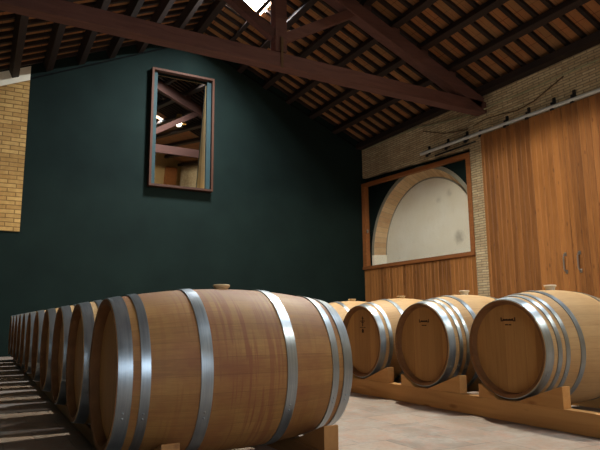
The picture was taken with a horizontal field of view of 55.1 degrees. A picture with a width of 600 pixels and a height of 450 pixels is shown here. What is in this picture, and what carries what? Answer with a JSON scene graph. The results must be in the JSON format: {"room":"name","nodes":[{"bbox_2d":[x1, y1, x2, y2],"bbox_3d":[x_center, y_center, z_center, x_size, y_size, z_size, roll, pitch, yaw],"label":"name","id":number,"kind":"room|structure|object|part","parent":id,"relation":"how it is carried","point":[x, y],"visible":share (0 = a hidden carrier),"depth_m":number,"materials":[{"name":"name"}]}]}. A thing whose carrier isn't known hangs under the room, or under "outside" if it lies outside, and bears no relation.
{"room":"wine barrel cellar","nodes":[
{"label":"wine barrel cellar","id":0,"kind":"room"},
{"bbox_2d":[0,43,365,356],"bbox_3d":[-2.656,-0.895,12.759,11.020,7.190,0.380,5,-11,-29],"label":"wall","id":1,"kind":"structure","parent":0,"point":[282,214],"depth_m":12.31,"materials":[{"name":"green paint"}]},
{"bbox_2d":[0,66,30,85],"bbox_3d":[-6.240,-2.628,10.835,2.063,1.212,0.025,5,-11,-29],"label":"trim","id":2,"kind":"structure","parent":1,"relation":"attached to","point":[25,73],"depth_m":11.24,"materials":[{"name":"beige paint"}]},
{"bbox_2d":[30,47,167,78],"bbox_3d":[-4.012,-3.508,12.238,3.069,1.481,0.012,5,-11,-29],"label":"trim","id":3,"kind":"structure","parent":1,"relation":"attached to","point":[164,47],"depth_m":12.07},
{"bbox_2d":[147,67,214,192],"bbox_3d":[-2.676,-2.064,12.840,1.430,2.645,0.440,5,-11,-29],"label":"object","id":4,"kind":"object","parent":1,"relation":"attached to","point":[180,153],"visible":0.99,"depth_m":12.89,"materials":[{"name":"silver"},{"name":"wood"}]},
{"bbox_3d":[-3.208,-2.134,12.381,0.050,2.645,0.140,5,-11,-29],"label":"frame","id":5,"kind":"part","parent":4,"relation":"part of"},
{"bbox_2d":[154,76,205,187],"bbox_3d":[-2.721,-2.034,12.900,1.130,2.467,0.267,5,-11,-29],"label":"mirror glass","id":6,"kind":"object","parent":4,"relation":"attached to","point":[180,150],"depth_m":12.92,"materials":[{"name":"mirror"}]},
{"bbox_3d":[-2.591,-0.806,12.502,1.330,0.050,0.140,5,-11,-29],"label":"frame","id":7,"kind":"part","parent":4,"relation":"part of","materials":[{"name":"brown wood"}]},
{"bbox_3d":[-2.616,-3.367,12.920,1.330,0.050,0.140,5,-11,-29],"label":"frame","id":8,"kind":"part","parent":4,"relation":"part of","materials":[{"name":"brown wood"}]},
{"bbox_3d":[-1.999,-2.038,13.041,0.050,2.645,0.140,5,-11,-29],"label":"frame","id":9,"kind":"part","parent":4,"relation":"part of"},
{"bbox_2d":[221,59,355,146],"bbox_3d":[-0.369,-3.074,14.202,4.311,1.874,0.012,5,-11,-29],"label":"trim","id":10,"kind":"structure","parent":1,"relation":"attached to","point":[221,59],"depth_m":14.20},
{"bbox_2d":[0,0,599,149],"bbox_3d":[1.268,-4.375,6.078,11.220,2.616,16.600,5,-11,-29],"label":"ceiling","id":11,"kind":"structure","parent":0,"point":[490,45],"depth_m":11.01,"materials":[{"name":"wood"}]},
{"bbox_2d":[0,0,486,115],"bbox_3d":[-0.767,-3.551,9.217,10.062,2.643,0.234,5,-11,-29],"label":"roof truss","id":12,"kind":"object","parent":11,"relation":"attached to","point":[459,97],"visible":1,"depth_m":9.36,"materials":[{"name":"brown wood"}]},
{"bbox_3d":[-0.354,-3.802,9.498,0.210,2.065,0.180,5,-11,-29],"label":"king post","id":13,"kind":"part","parent":12,"relation":"part of","materials":[{"name":"brown wood"}]},
{"bbox_3d":[5.409,-3.201,8.196,0.200,0.130,16.000,5,-11,-29],"label":"wall plate","id":14,"kind":"part","parent":11,"relation":"part of","materials":[{"name":"brown wood"}]},
{"bbox_2d":[0,357,599,449],"bbox_3d":[1.280,1.536,5.089,10.920,0.150,16.600,5,-11,-29],"label":"floor","id":15,"kind":"structure","parent":0,"point":[29,420],"depth_m":3.34,"materials":[{"name":"concrete"}]},
{"bbox_2d":[14,360,338,449],"bbox_3d":[-2.334,1.569,6.097,0.850,0.176,8.960,5,-11,-29],"label":"rack","id":16,"kind":"object","parent":15,"relation":"on","point":[324,437],"visible":0.02,"depth_m":2.59,"materials":[{"name":"brown wood"}]},
{"bbox_2d":[8,315,13,354],"bbox_3d":[-4.262,1.816,9.609,1.050,0.736,0.714,5,-11,-29],"label":"wine barrel","id":17,"kind":"object","parent":16,"relation":"on","point":[11,319],"visible":0.09,"depth_m":9.43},
{"bbox_2d":[11,315,15,356],"bbox_3d":[-3.885,1.703,8.936,1.050,0.736,0.714,5,-11,-29],"label":"wine barrel","id":18,"kind":"object","parent":16,"relation":"on","point":[14,316],"visible":0.08,"depth_m":8.86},
{"bbox_2d":[13,314,19,359],"bbox_3d":[-3.513,1.591,8.271,1.050,0.736,0.714,5,-11,-29],"label":"wine barrel","id":19,"kind":"object","parent":16,"relation":"on","point":[17,316],"visible":0.09,"depth_m":8.19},
{"bbox_2d":[16,314,23,363],"bbox_3d":[-3.151,1.482,7.623,1.050,0.736,0.714,5,-11,-29],"label":"wine barrel","id":20,"kind":"object","parent":16,"relation":"on","point":[20,315],"visible":0.09,"depth_m":7.51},
{"bbox_2d":[20,312,29,367],"bbox_3d":[-2.779,1.370,6.958,1.050,0.736,0.714,5,-11,-29],"label":"wine barrel","id":21,"kind":"object","parent":16,"relation":"on","point":[25,316],"visible":0.1,"depth_m":6.81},
{"bbox_2d":[25,311,35,373],"bbox_3d":[-2.378,1.249,6.242,1.050,0.736,0.714,5,-11,-29],"label":"wine barrel","id":22,"kind":"object","parent":16,"relation":"on","point":[31,317],"visible":0.14,"depth_m":5.98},
{"bbox_2d":[31,310,45,381],"bbox_3d":[-1.949,1.120,5.473,1.050,0.736,0.714,5,-11,-29],"label":"wine barrel","id":23,"kind":"object","parent":16,"relation":"on","point":[38,322],"visible":0.12,"depth_m":5.25,"materials":[{"name":"brown wood"}]},
{"bbox_2d":[40,307,58,391],"bbox_3d":[-1.533,0.995,4.731,1.050,0.736,0.714,5,-11,-29],"label":"wine barrel","id":24,"kind":"object","parent":16,"relation":"on","point":[50,314],"visible":0.09,"depth_m":4.55,"materials":[{"name":"brown wood"}]},
{"bbox_3d":[-2.642,1.596,5.920,0.145,0.072,8.960,5,-11,-29],"label":"rail","id":25,"kind":"part","parent":16,"relation":"part of","materials":[{"name":"brown wood"}]},
{"bbox_2d":[51,304,75,404],"bbox_3d":[-1.128,0.873,4.005,1.050,0.736,0.714,5,-11,-29],"label":"wine barrel","id":26,"kind":"object","parent":16,"relation":"on","point":[64,313],"visible":0.15,"depth_m":3.84,"materials":[{"name":"brown wood"}]},
{"bbox_2d":[66,300,102,424],"bbox_3d":[-0.751,0.759,3.332,1.050,0.736,0.714,5,-11,-29],"label":"wine barrel","id":27,"kind":"object","parent":16,"relation":"on","point":[83,317],"visible":0.2,"depth_m":3.12,"materials":[{"name":"brown wood"}]},
{"bbox_2d":[89,284,352,449],"bbox_3d":[-0.366,0.643,2.643,1.050,0.736,0.714,5,-11,-29],"label":"wine barrel","id":28,"kind":"object","parent":16,"relation":"on","point":[221,367],"visible":0.98,"depth_m":2.36,"materials":[{"name":"brown wood"}]},
{"bbox_3d":[-1.996,1.647,6.273,0.080,0.072,8.960,5,-11,-29],"label":"rail","id":29,"kind":"part","parent":16,"relation":"part of","materials":[{"name":"brown wood"}]},
{"bbox_2d":[351,367,599,437],"bbox_3d":[1.081,1.308,4.901,0.984,0.242,6.400,5,-11,-29],"label":"rack","id":30,"kind":"object","parent":15,"relation":"on","point":[551,409],"visible":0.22,"depth_m":3.70,"materials":[{"name":"brown wood"}]},
{"bbox_2d":[328,299,366,320],"bbox_3d":[0.544,1.145,5.908,0.950,0.766,0.744,5,-11,-29],"label":"wine barrel","id":31,"kind":"object","parent":30,"relation":"on","point":[342,307],"visible":0.02,"depth_m":5.71,"materials":[{"name":"brown wood"}]},
{"bbox_2d":[343,296,422,381],"bbox_3d":[0.930,1.029,5.219,0.950,0.766,0.744,5,-11,-29],"label":"wine barrel","id":32,"kind":"object","parent":30,"relation":"on","point":[370,327],"visible":0.42,"depth_m":4.93,"materials":[{"name":"brown wood"}]},
{"bbox_2d":[395,290,496,391],"bbox_3d":[1.315,0.907,4.530,0.950,0.778,0.744,5,-11,-29],"label":"wine barrel","id":33,"kind":"object","parent":30,"relation":"on","point":[432,334],"visible":0.54,"depth_m":4.26,"materials":[{"name":"brown wood"}]},
{"bbox_2d":[469,285,599,403],"bbox_3d":[1.700,0.791,3.841,0.950,0.778,0.744,5,-11,-29],"label":"wine barrel","id":34,"kind":"object","parent":30,"relation":"on","point":[526,344],"visible":0.89,"depth_m":3.54,"materials":[{"name":"brown wood"}]},
{"bbox_3d":[1.482,1.399,5.109,0.070,0.122,6.400,5,-11,-29],"label":"rail","id":35,"kind":"part","parent":30,"relation":"part of","materials":[{"name":"brown wood"}]},
{"bbox_2d":[366,150,469,265],"bbox_3d":[2.805,0.574,13.105,0.280,4.300,3.910,5,-11,-29],"label":"wall","id":36,"kind":"structure","parent":0,"point":[377,193],"depth_m":14.37,"materials":[{"name":"green paint"}]},
{"bbox_2d":[372,178,470,264],"bbox_3d":[2.847,0.577,13.127,0.386,4.300,3.910,5,-11,-29],"label":"wall","id":37,"kind":"structure","parent":0,"point":[432,219],"depth_m":13.17,"materials":[{"name":"white paint"}]},
{"bbox_2d":[372,165,466,254],"bbox_3d":[2.842,-0.410,13.181,0.291,1.865,3.730,5,-11,-29],"label":"trim","id":38,"kind":"structure","parent":37,"relation":"attached to","point":[401,187],"depth_m":14.12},
{"bbox_2d":[468,112,492,296],"bbox_3d":[3.612,0.094,11.141,0.049,4.600,0.580,5,-11,-29],"label":"brick pier","id":39,"kind":"object","parent":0,"point":[475,148],"visible":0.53,"depth_m":11.31,"materials":[{"name":"beige brick"}]},
{"bbox_2d":[362,44,599,178],"bbox_3d":[5.642,-0.741,7.912,0.300,5.171,16.000,5,-11,-29],"label":"wall","id":40,"kind":"structure","parent":0,"point":[402,151],"depth_m":11.20,"materials":[{"name":"grey brick"}]},
{"bbox_2d":[361,152,475,269],"bbox_3d":[2.559,-0.231,13.166,0.145,2.233,3.800,5,-11,-29],"label":"window","id":41,"kind":"structure","parent":40,"relation":"in","point":[364,187],"depth_m":13.02,"materials":[{"name":"brown wood"}]},
{"bbox_3d":[1.689,0.025,14.750,0.120,2.213,0.150,5,-11,-29],"label":"frame","id":42,"kind":"part","parent":41,"relation":"part of","materials":[{"name":"brown wood"}]},
{"bbox_3d":[2.558,-1.222,13.333,0.120,0.223,3.800,5,-11,-29],"label":"frame","id":43,"kind":"part","parent":41,"relation":"part of","materials":[{"name":"brown wood"}]},
{"bbox_3d":[2.571,0.832,12.994,0.140,0.080,3.800,5,-11,-29],"label":"sill","id":44,"kind":"part","parent":41,"relation":"part of","materials":[{"name":"brown wood"}]},
{"bbox_3d":[3.462,-0.444,11.570,0.120,2.084,0.110,5,-11,-29],"label":"frame","id":45,"kind":"part","parent":41,"relation":"part of","materials":[{"name":"brown wood"}]},
{"bbox_2d":[365,255,477,301],"bbox_3d":[2.574,1.777,12.842,0.030,1.845,3.790,5,-11,-29],"label":"panelling","id":46,"kind":"object","parent":40,"relation":"attached to","point":[430,279],"visible":0.36,"depth_m":12.62,"materials":[{"name":"brown wood"}]},
{"bbox_2d":[363,58,599,150],"bbox_3d":[3.295,-2.311,12.017,0.069,0.299,6.900,5,-11,-29],"label":"cable","id":47,"kind":"structure","parent":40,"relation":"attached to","point":[599,58],"depth_m":10.96,"materials":[{"name":"black rubber"}]},
{"bbox_2d":[423,76,563,133],"bbox_3d":[3.632,-2.199,11.399,0.072,0.391,3.608,5,-11,-29],"label":"cable","id":48,"kind":"object","parent":40,"relation":"attached to","point":[562,76],"visible":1,"depth_m":10.89,"materials":[{"name":"black rubber"}]},
{"bbox_2d":[420,88,599,298],"bbox_3d":[4.134,0.006,10.070,0.170,4.360,5.801,5,-11,-29],"label":"door","id":49,"kind":"structure","parent":40,"relation":"in","point":[529,233],"depth_m":10.25,"materials":[{"name":"wood"}]},
{"bbox_3d":[3.240,-1.595,12.040,0.036,0.044,1.200,5,-11,-29],"label":"rail","id":50,"kind":"part","parent":49,"relation":"part of","materials":[{"name":"black metal"}]},
{"bbox_3d":[4.136,-1.998,10.408,0.122,0.297,5.801,5,-11,-29],"label":"door rail","id":51,"kind":"part","parent":49,"relation":"part of","materials":[{"name":"grey metal"}]},
{"bbox_3d":[4.359,0.625,9.466,0.075,0.350,0.044,5,-11,-29],"label":"handle","id":52,"kind":"part","parent":49,"relation":"part of","materials":[{"name":"metal"}]},
{"bbox_2d":[561,93,599,297],"bbox_3d":[4.877,-0.107,8.670,0.117,4.118,1.812,5,-11,-29],"label":"door","id":53,"kind":"structure","parent":49,"relation":"hanging from","point":[581,118],"depth_m":9.27,"materials":[{"name":"wood"}]},
{"bbox_3d":[4.485,0.587,9.242,0.075,0.350,0.044,5,-11,-29],"label":"handle","id":54,"kind":"part","parent":53,"relation":"part of","materials":[{"name":"metal"}]}
]}

